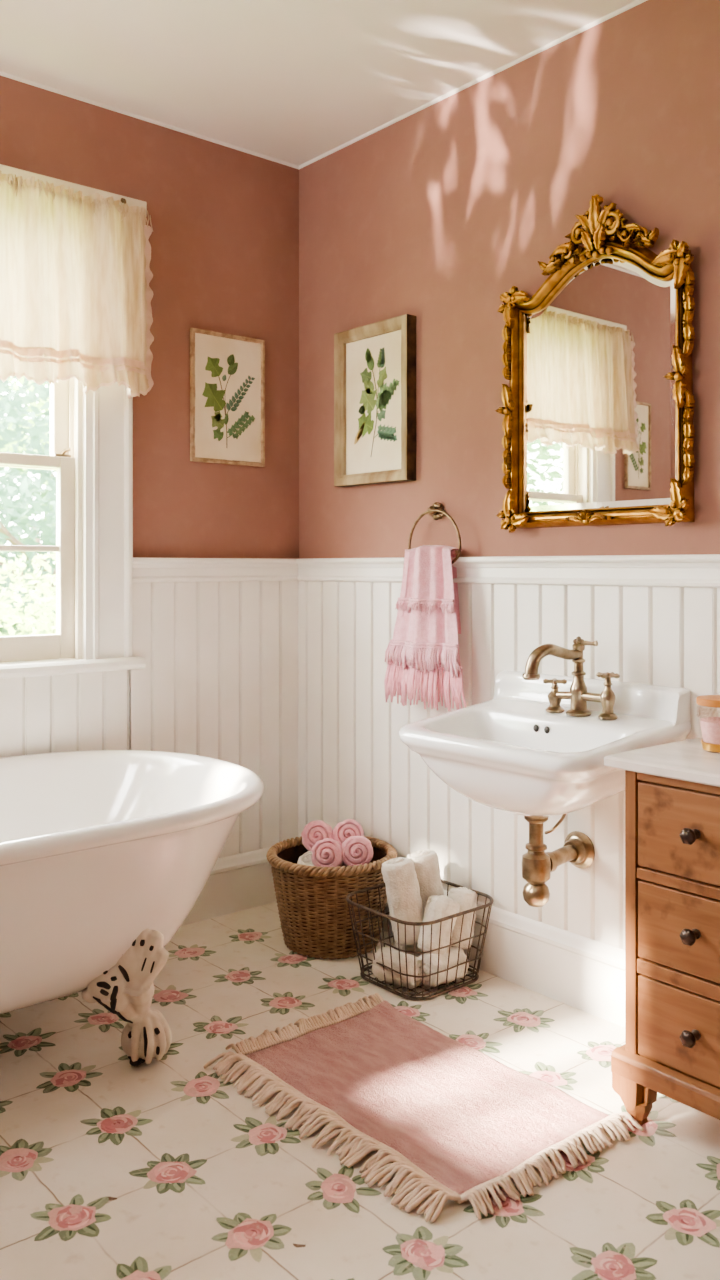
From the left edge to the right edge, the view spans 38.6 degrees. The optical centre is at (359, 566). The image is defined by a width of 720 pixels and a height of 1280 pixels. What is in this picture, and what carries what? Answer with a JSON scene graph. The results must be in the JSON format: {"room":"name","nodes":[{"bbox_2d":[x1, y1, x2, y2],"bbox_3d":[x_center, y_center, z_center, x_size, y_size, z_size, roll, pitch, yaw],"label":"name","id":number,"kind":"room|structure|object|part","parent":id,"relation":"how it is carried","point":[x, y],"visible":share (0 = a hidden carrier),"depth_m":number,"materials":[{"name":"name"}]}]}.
{"room":"bathroom","nodes":[
{"label":"bathroom","id":0,"kind":"room"},
{"bbox_2d":[0,76,298,558],"bbox_3d":[-1.555,-0.130,2.578,3.700,2.560,0.150,0,0,-41],"label":"wall","id":1,"kind":"structure","parent":0,"point":[224,237],"depth_m":3.35,"materials":[{"name":"pink paint"}]},
{"bbox_2d":[0,378,145,678],"bbox_3d":[-1.195,-0.388,2.845,1.228,1.404,0.213,0,0,-41],"label":"window","id":2,"kind":"structure","parent":1,"relation":"in","point":[91,456],"depth_m":3.10,"materials":[{"name":"paint"}]},
{"bbox_3d":[-1.227,-0.668,2.885,0.870,0.744,0.034,0,0,-41],"label":"sash","id":3,"kind":"part","parent":2,"relation":"part of","materials":[{"name":"paint"}]},
{"bbox_3d":[-1.197,-0.028,2.850,0.870,0.608,0.034,0,0,-41],"label":"sash","id":4,"kind":"part","parent":2,"relation":"part of","materials":[{"name":"paint"}]},
{"bbox_3d":[-1.195,0.296,2.845,1.228,0.036,0.213,0,0,-41],"label":"sill","id":5,"kind":"part","parent":2,"relation":"part of","materials":[{"name":"paint"}]},
{"bbox_2d":[0,164,146,215],"bbox_3d":[-1.159,-1.110,2.777,1.293,0.048,0.060,0,0,-41],"label":"board","id":6,"kind":"object","parent":2,"relation":"attached to","point":[86,191],"visible":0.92,"depth_m":3.03,"materials":[{"name":"paint"}]},
{"bbox_2d":[0,170,153,398],"bbox_3d":[-1.111,-0.806,2.725,1.310,0.600,0.105,0,0,-41],"label":"window curtain","id":7,"kind":"object","parent":2,"relation":"hanging from","point":[76,295],"visible":1,"depth_m":2.97,"materials":[{"name":"fabric"}]},
{"bbox_3d":[-1.155,-0.406,2.799,1.173,1.368,0.034,0,0,-41],"label":"casing","id":8,"kind":"part","parent":2,"relation":"part of","materials":[{"name":"paint"}]},
{"bbox_2d":[0,581,297,857],"bbox_3d":[-1.502,0.510,2.517,3.402,0.980,0.011,0,0,-41],"label":"wainscoting","id":9,"kind":"structure","parent":1,"relation":"attached to","point":[218,679],"depth_m":3.35,"materials":[{"name":"white paint"}]},
{"bbox_2d":[132,558,297,581],"bbox_3d":[-1.492,0.009,2.504,3.400,0.077,0.044,0,0,-41],"label":"trim","id":10,"kind":"structure","parent":1,"relation":"attached to","point":[144,569],"depth_m":3.37,"materials":[{"name":"paint"}]},
{"bbox_2d":[190,328,264,466],"bbox_3d":[-0.438,-0.559,3.425,0.290,0.433,0.016,0,0,-41],"label":"picture","id":11,"kind":"object","parent":1,"relation":"attached to","point":[227,371],"visible":1,"depth_m":3.42,"materials":[{"name":"paper"}]},
{"bbox_2d":[181,847,276,925],"bbox_3d":[-1.498,1.056,2.511,3.400,0.187,0.026,0,0,-41],"label":"baseboard","id":12,"kind":"structure","parent":1,"relation":"attached to","point":[243,881],"depth_m":3.43,"materials":[{"name":"paint"}]},
{"bbox_2d":[0,0,635,165],"bbox_3d":[-0.206,-1.470,1.001,3.700,0.120,4.300,0,0,-41],"label":"ceiling","id":13,"kind":"structure","parent":0,"point":[294,82],"depth_m":2.82,"materials":[{"name":"paint"}]},
{"bbox_2d":[0,902,719,1279],"bbox_3d":[-0.206,1.149,1.001,3.700,0.002,4.300,0,0,-41],"label":"floor","id":14,"kind":"structure","parent":0,"point":[111,1168],"depth_m":1.99,"materials":[{"name":"tile"}]},
{"bbox_2d":[0,750,263,1065],"bbox_3d":[-1.124,0.842,2.200,2.004,0.614,0.920,0,0,-41],"label":"bathtub","id":15,"kind":"object","parent":14,"relation":"on","point":[105,855],"visible":1,"depth_m":2.29,"materials":[{"name":"ceramic"}]},
{"bbox_2d":[266,836,396,958],"bbox_3d":[-0.086,1.007,3.150,0.399,0.286,0.399,0,0,8],"label":"wicker basket","id":16,"kind":"object","parent":14,"relation":"on","point":[314,915],"visible":0.79,"depth_m":3.01,"materials":[{"name":"brown wicker"}]},
{"bbox_2d":[297,851,314,865],"bbox_3d":[-0.130,0.971,3.145,0.084,0.215,0.163,0,0,27],"label":"rolled towel","id":17,"kind":"object","parent":16,"relation":"in","point":[305,859],"visible":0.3,"depth_m":3.10,"materials":[{"name":"white fabric"}]},
{"bbox_2d":[301,820,332,850],"bbox_3d":[-0.129,0.848,3.221,0.102,0.131,0.167,0,0,4],"label":"rolled towel","id":18,"kind":"object","parent":16,"relation":"in","point":[314,831],"visible":0.72,"depth_m":3.15,"materials":[{"name":"pink fabric"}]},
{"bbox_2d":[311,838,343,866],"bbox_3d":[-0.095,0.879,3.126,0.098,0.133,0.168,0,0,4],"label":"rolled towel","id":19,"kind":"object","parent":16,"relation":"in","point":[327,852],"visible":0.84,"depth_m":3.06,"materials":[{"name":"pink fabric"}]},
{"bbox_2d":[332,819,363,845],"bbox_3d":[-0.040,0.844,3.226,0.104,0.131,0.167,0,0,-1],"label":"rolled towel","id":20,"kind":"object","parent":16,"relation":"in","point":[348,828],"visible":0.64,"depth_m":3.16,"materials":[{"name":"pink fabric"}]},
{"bbox_2d":[341,836,372,866],"bbox_3d":[-0.011,0.874,3.133,0.101,0.132,0.168,0,0,-4],"label":"rolled towel","id":21,"kind":"object","parent":16,"relation":"in","point":[356,850],"visible":0.85,"depth_m":3.06,"materials":[{"name":"pink fabric"}]},
{"bbox_2d":[346,879,493,999],"bbox_3d":[0.167,1.038,2.885,0.342,0.221,0.331,0,0,-41],"label":"wire basket","id":22,"kind":"object","parent":14,"relation":"on","point":[350,902],"visible":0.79,"depth_m":2.80,"materials":[{"name":"brown metal"}]},
{"bbox_2d":[372,947,421,988],"bbox_3d":[0.104,1.097,2.813,0.142,0.091,0.089,0,0,31],"label":"rolled towel","id":23,"kind":"object","parent":22,"relation":"in","point":[377,970],"visible":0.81,"depth_m":2.78,"materials":[{"name":"white fabric"}]},
{"bbox_2d":[381,857,423,944],"bbox_3d":[0.125,0.941,2.901,0.132,0.238,0.099,0,0,9],"label":"rolled towel","id":24,"kind":"object","parent":22,"relation":"in","point":[404,899],"visible":0.9,"depth_m":2.86,"materials":[{"name":"white fabric"}]},
{"bbox_2d":[394,940,424,956],"bbox_3d":[0.172,1.094,2.960,0.152,0.093,0.092,0,0,-12],"label":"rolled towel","id":25,"kind":"object","parent":22,"relation":"in","point":[408,947],"visible":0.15,"depth_m":2.91,"materials":[{"name":"white fabric"}]},
{"bbox_2d":[406,850,443,912],"bbox_3d":[0.195,0.942,2.964,0.110,0.246,0.119,0,0,-41],"label":"rolled towel","id":26,"kind":"object","parent":22,"relation":"in","point":[426,862],"visible":0.56,"depth_m":2.93,"materials":[{"name":"white fabric"}]},
{"bbox_2d":[417,895,459,954],"bbox_3d":[0.218,0.993,2.849,0.131,0.161,0.092,0,0,-41],"label":"rolled towel","id":27,"kind":"object","parent":22,"relation":"in","point":[441,906],"visible":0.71,"depth_m":2.82,"materials":[{"name":"white fabric"}]},
{"bbox_2d":[419,946,468,986],"bbox_3d":[0.226,1.094,2.818,0.143,0.090,0.094,0,0,-41],"label":"rolled towel","id":28,"kind":"object","parent":22,"relation":"in","point":[443,959],"visible":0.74,"depth_m":2.78,"materials":[{"name":"white fabric"}]},
{"bbox_2d":[449,887,476,948],"bbox_3d":[0.284,0.992,2.904,0.084,0.167,0.112,0,0,32],"label":"rolled towel","id":29,"kind":"object","parent":22,"relation":"in","point":[466,898],"visible":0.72,"depth_m":2.87,"materials":[{"name":"white fabric"}]},
{"bbox_2d":[203,993,642,1221],"bbox_3d":[0.092,1.131,2.234,0.561,0.037,0.857,0,0,-41],"label":"bath rug","id":30,"kind":"object","parent":14,"relation":"on","point":[452,1121],"visible":1,"depth_m":2.16,"materials":[{"name":"pink fabric"}]},
{"bbox_2d":[604,737,719,1124],"bbox_3d":[0.899,0.774,1.983,0.388,0.752,0.794,0,0,-41],"label":"dresser","id":31,"kind":"object","parent":14,"relation":"on","point":[671,1048],"visible":1,"depth_m":2.07,"materials":[{"name":"brown wood"}]},
{"bbox_3d":[0.787,0.826,1.890,0.016,0.029,0.642,0,0,-41],"label":"rail","id":32,"kind":"part","parent":31,"relation":"part of","materials":[{"name":"brown wood"}]},
{"bbox_3d":[0.787,0.633,1.890,0.016,0.022,0.642,0,0,-41],"label":"rail","id":33,"kind":"part","parent":31,"relation":"part of","materials":[{"name":"brown wood"}]},
{"bbox_3d":[0.787,0.431,1.890,0.016,0.017,0.642,0,0,-41],"label":"rail","id":34,"kind":"part","parent":31,"relation":"part of","materials":[{"name":"brown wood"}]},
{"bbox_3d":[0.787,0.926,1.890,0.015,0.162,0.637,0,0,-41],"label":"drawer","id":35,"kind":"part","parent":31,"relation":"part of","materials":[{"name":"brown wood"}]},
{"bbox_3d":[0.787,0.728,1.890,0.015,0.157,0.637,0,0,-41],"label":"drawer","id":36,"kind":"part","parent":31,"relation":"part of","materials":[{"name":"brown wood"}]},
{"bbox_3d":[0.787,0.531,1.890,0.015,0.172,0.637,0,0,-41],"label":"drawer","id":37,"kind":"part","parent":31,"relation":"part of","materials":[{"name":"brown wood"}]},
{"bbox_3d":[0.647,0.920,2.010,0.041,0.032,0.033,0,0,-41],"label":"knob","id":38,"kind":"part","parent":31,"relation":"part of","materials":[{"name":"brown metal"}]},
{"bbox_3d":[0.647,0.722,2.010,0.041,0.032,0.033,0,0,-41],"label":"knob","id":39,"kind":"part","parent":31,"relation":"part of","materials":[{"name":"brown metal"}]},
{"bbox_3d":[0.647,0.525,2.010,0.041,0.032,0.033,0,0,-41],"label":"knob","id":40,"kind":"part","parent":31,"relation":"part of","materials":[{"name":"brown metal"}]},
{"bbox_2d":[696,695,719,752],"bbox_3d":[0.782,0.340,2.222,0.105,0.114,0.106,0,0,-41],"label":"jar","id":41,"kind":"object","parent":31,"relation":"on","point":[710,726],"visible":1,"depth_m":2.20,"materials":[{"name":"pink glass"}]},
{"bbox_3d":[0.782,0.290,2.222,0.105,0.015,0.105,0,0,-41],"label":"lid","id":42,"kind":"part","parent":41,"relation":"part of","materials":[{"name":"brown wood"}]},
{"bbox_2d":[299,0,719,558],"bbox_3d":[1.191,-0.130,2.099,0.150,2.560,4.150,0,0,-41],"label":"wall","id":43,"kind":"structure","parent":0,"point":[433,215],"depth_m":2.94,"materials":[{"name":"pink paint"}]},
{"bbox_2d":[0,0,646,168],"bbox_3d":[-0.206,-1.406,1.001,3.400,0.008,4.000,0,0,-41],"label":"trim","id":44,"kind":"structure","parent":43,"relation":"attached to","point":[637,2],"depth_m":3.09,"materials":[{"name":"paint"}]},
{"bbox_2d":[334,314,415,486],"bbox_3d":[0.043,-0.520,3.290,0.045,0.508,0.353,0,0,-41],"label":"picture","id":45,"kind":"object","parent":43,"relation":"attached to","point":[375,363],"visible":1,"depth_m":3.28,"materials":[{"name":"paper"}]},
{"bbox_2d":[346,330,400,474],"bbox_3d":[0.045,-0.520,3.292,0.002,0.442,0.287,0,0,-41],"label":"print","id":46,"kind":"object","parent":45,"relation":"attached to","point":[373,357],"depth_m":3.29,"materials":[{"name":"paper"}]},
{"bbox_2d":[408,502,460,564],"bbox_3d":[0.235,-0.095,3.061,0.050,0.202,0.220,0,0,-41],"label":"towel ring","id":47,"kind":"object","parent":43,"relation":"attached to","point":[436,510],"visible":0.8,"depth_m":3.07,"materials":[{"name":"gold metal"}]},
{"bbox_2d":[384,545,465,710],"bbox_3d":[0.198,0.177,3.027,0.114,0.482,0.327,0,0,-41],"label":"hand towel","id":48,"kind":"object","parent":47,"relation":"hanging from","point":[424,642],"visible":0.99,"depth_m":3.00,"materials":[{"name":"pink fabric"}]},
{"bbox_2d":[381,890,624,1027],"bbox_3d":[1.075,1.056,2.098,0.026,0.187,4.000,0,0,-41],"label":"baseboard","id":49,"kind":"structure","parent":43,"relation":"attached to","point":[582,973],"depth_m":2.74,"materials":[{"name":"paint"}]},
{"bbox_2d":[297,554,719,587],"bbox_3d":[1.069,0.009,2.092,0.044,0.077,4.000,0,0,-41],"label":"trim","id":50,"kind":"structure","parent":43,"relation":"attached to","point":[703,570],"depth_m":2.74,"materials":[{"name":"paint"}]},
{"bbox_2d":[298,581,719,949],"bbox_3d":[1.081,0.510,2.103,0.011,0.980,4.000,0,0,-41],"label":"wainscoting","id":51,"kind":"structure","parent":43,"relation":"attached to","point":[354,763],"depth_m":2.95,"materials":[{"name":"white paint"}]},
{"bbox_2d":[399,670,690,815],"bbox_3d":[0.429,0.447,2.523,0.435,0.317,0.598,0,0,-41],"label":"sink","id":52,"kind":"object","parent":43,"relation":"attached to","point":[507,753],"visible":0.93,"depth_m":2.46,"materials":[{"name":"white ceramic"}]},
{"bbox_2d":[522,636,619,719],"bbox_3d":[0.505,0.273,2.533,0.196,0.197,0.219,0,0,-41],"label":"sink faucet","id":53,"kind":"object","parent":52,"relation":"on","point":[578,693],"visible":1,"depth_m":2.56,"materials":[{"name":"gold metal"}]},
{"bbox_3d":[0.474,0.232,2.547,0.169,0.086,0.043,0,0,-29],"label":"spout","id":54,"kind":"part","parent":53,"relation":"part of","materials":[{"name":"gold metal"}]},
{"bbox_3d":[0.500,0.330,2.639,0.048,0.083,0.048,0,0,-41],"label":"handle","id":55,"kind":"part","parent":53,"relation":"part of","materials":[{"name":"gold metal"}]},
{"bbox_3d":[0.607,0.314,2.515,0.048,0.114,0.048,0,0,-41],"label":"handle","id":56,"kind":"part","parent":53,"relation":"part of","materials":[{"name":"gold metal"}]},
{"bbox_2d":[522,814,594,906],"bbox_3d":[0.504,0.709,2.598,0.119,0.268,0.236,0,0,44],"label":"trap","id":57,"kind":"object","parent":43,"relation":"attached to","point":[538,864],"visible":0.92,"depth_m":2.54,"materials":[{"name":"gold metal"}]},
{"bbox_3d":[0.480,0.617,2.521,0.052,0.084,0.026,0,0,4],"label":"pull rod","id":58,"kind":"part","parent":57,"relation":"part of","materials":[{"name":"gold metal"}]},
{"bbox_2d":[493,670,689,726],"bbox_3d":[0.565,0.331,2.638,0.080,0.086,0.584,0,0,-41],"label":"backsplash","id":59,"kind":"structure","parent":43,"relation":"attached to","point":[672,704],"depth_m":2.56,"materials":[{"name":"white ceramic"}]},
{"bbox_2d":[495,194,694,532],"bbox_3d":[0.590,-0.521,2.638,0.060,0.855,0.605,0,0,-41],"label":"wall mirror","id":60,"kind":"object","parent":43,"relation":"attached to","point":[598,400],"visible":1,"depth_m":2.63,"materials":[{"name":"gold glass"}]},
{"bbox_3d":[0.605,-0.472,2.655,0.001,0.611,0.448,0,0,-41],"label":"glass","id":61,"kind":"part","parent":60,"relation":"part of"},
{"label":"outside","id":62,"kind":"structure","parent":0,"visible":0},
{"bbox_2d":[1,629,55,635],"bbox_3d":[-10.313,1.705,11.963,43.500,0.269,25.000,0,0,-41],"label":"lawn","id":63,"kind":"structure","parent":62,"point":[43,631],"depth_m":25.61,"materials":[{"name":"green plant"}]},
{"bbox_2d":[0,376,54,489],"bbox_3d":[-4.526,-2.200,20.374,6.067,7.744,6.122,0,0,-41],"label":"tree","id":64,"kind":"object","parent":63,"relation":"on","point":[41,403],"visible":0.02,"depth_m":18.70,"materials":[{"name":"green plant"}]},
{"bbox_2d":[0,376,55,627],"bbox_3d":[-3.619,-0.714,12.809,4.661,4.804,4.320,0,0,-41],"label":"tree","id":65,"kind":"object","parent":63,"relation":"on","point":[38,431],"visible":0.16,"depth_m":11.79,"materials":[{"name":"green plant"}]},
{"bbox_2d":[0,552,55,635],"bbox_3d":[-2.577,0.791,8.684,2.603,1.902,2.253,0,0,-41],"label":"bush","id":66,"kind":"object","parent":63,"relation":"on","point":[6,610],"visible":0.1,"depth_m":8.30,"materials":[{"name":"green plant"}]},
{"bbox_2d":[0,410,55,632],"bbox_3d":[-8.254,-0.867,28.350,18.201,7.411,6.220,0,0,-43],"label":"hedge","id":67,"kind":"object","parent":63,"relation":"on","point":[42,493],"visible":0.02,"depth_m":26.49,"materials":[{"name":"green plant"}]}
]}

